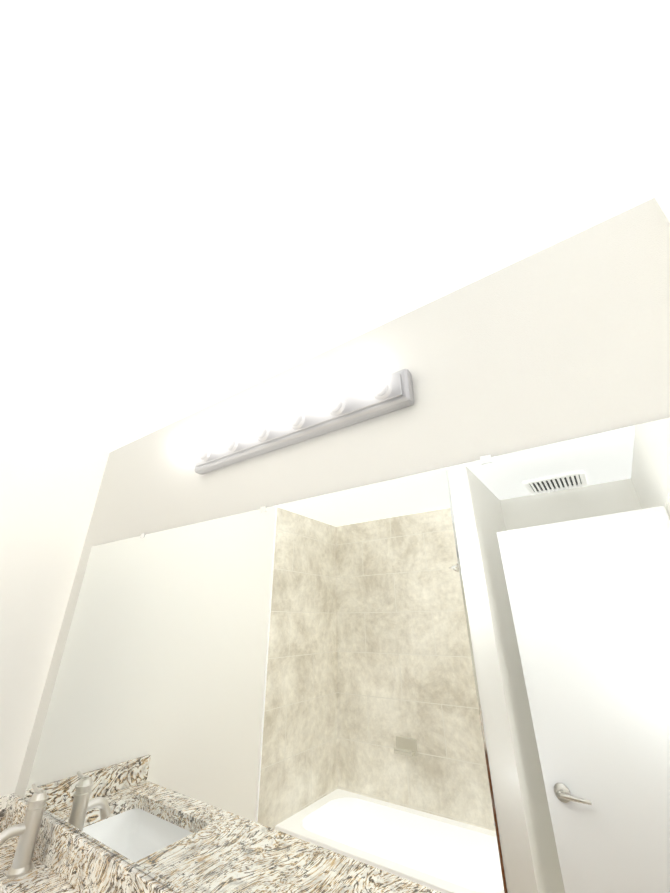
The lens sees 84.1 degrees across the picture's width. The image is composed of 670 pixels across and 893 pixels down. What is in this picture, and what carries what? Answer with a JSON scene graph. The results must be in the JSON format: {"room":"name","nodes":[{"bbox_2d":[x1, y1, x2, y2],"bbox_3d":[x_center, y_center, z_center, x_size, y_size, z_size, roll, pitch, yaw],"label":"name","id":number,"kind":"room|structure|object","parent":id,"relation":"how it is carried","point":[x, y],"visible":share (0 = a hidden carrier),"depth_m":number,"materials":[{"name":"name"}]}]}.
{"room":"bathroom","nodes":[
{"label":"bathroom","id":0,"kind":"room"},
{"bbox_2d":[0,416,109,796],"bbox_3d":[-1.960,0.739,0.709,0.100,2.440,2.340,-17,-30,31],"label":"wall","id":1,"kind":"structure","parent":0,"point":[50,483],"depth_m":1.69,"materials":[{"name":"white paint"}]},
{"bbox_2d":[0,0,669,451],"bbox_3d":[-0.828,-0.726,0.597,2.800,0.100,2.440,-17,-30,31],"label":"ceiling","id":2,"kind":"structure","parent":0,"point":[204,204],"depth_m":0.79,"materials":[{"name":"white paint"}]},
{"bbox_2d":[15,198,669,890],"bbox_3d":[-0.156,0.831,0.925,2.800,2.440,0.100,-17,-30,31],"label":"wall","id":3,"kind":"structure","parent":0,"point":[567,338],"depth_m":0.96,"materials":[{"name":"white paint"}]},
{"bbox_2d":[175,359,413,473],"bbox_3d":[-0.205,-0.076,1.205,0.920,0.110,0.169,-17,-30,31],"label":"vanity light bar","id":4,"kind":"object","parent":3,"relation":"attached to","point":[376,391],"visible":0.98,"depth_m":1.12,"materials":[{"name":"silver metal"}]},
{"bbox_2d":[24,417,669,892],"bbox_3d":[-0.262,0.627,1.028,2.200,0.934,0.008,-17,-30,31],"label":"mirror","id":5,"kind":"object","parent":3,"relation":"attached to","point":[452,679],"visible":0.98,"depth_m":0.79,"materials":[{"name":"clear glass"}]},
{"bbox_2d":[654,18,669,221],"bbox_3d":[0.656,0.423,0.072,0.190,2.440,0.530,-17,-30,31],"label":"wall","id":6,"kind":"structure","parent":0,"point":[662,192],"depth_m":0.73,"materials":[{"name":"white paint"}]},
{"bbox_3d":[-0.815,1.570,-0.489,2.800,0.100,2.440,-17,-30,31],"label":"floor","id":7,"kind":"structure","parent":0,"visible":0},
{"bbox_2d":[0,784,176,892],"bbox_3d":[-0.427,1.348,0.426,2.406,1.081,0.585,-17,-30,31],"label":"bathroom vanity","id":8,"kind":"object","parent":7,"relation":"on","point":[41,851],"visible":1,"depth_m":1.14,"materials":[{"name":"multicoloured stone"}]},
{"bbox_2d":[0,784,48,878],"bbox_3d":[-1.016,1.218,1.172,0.097,0.201,0.153,-17,-30,31],"label":"faucet","id":9,"kind":"object","parent":8,"relation":"on","point":[22,866],"depth_m":1.17,"materials":[{"name":"silver metal"}]}
]}

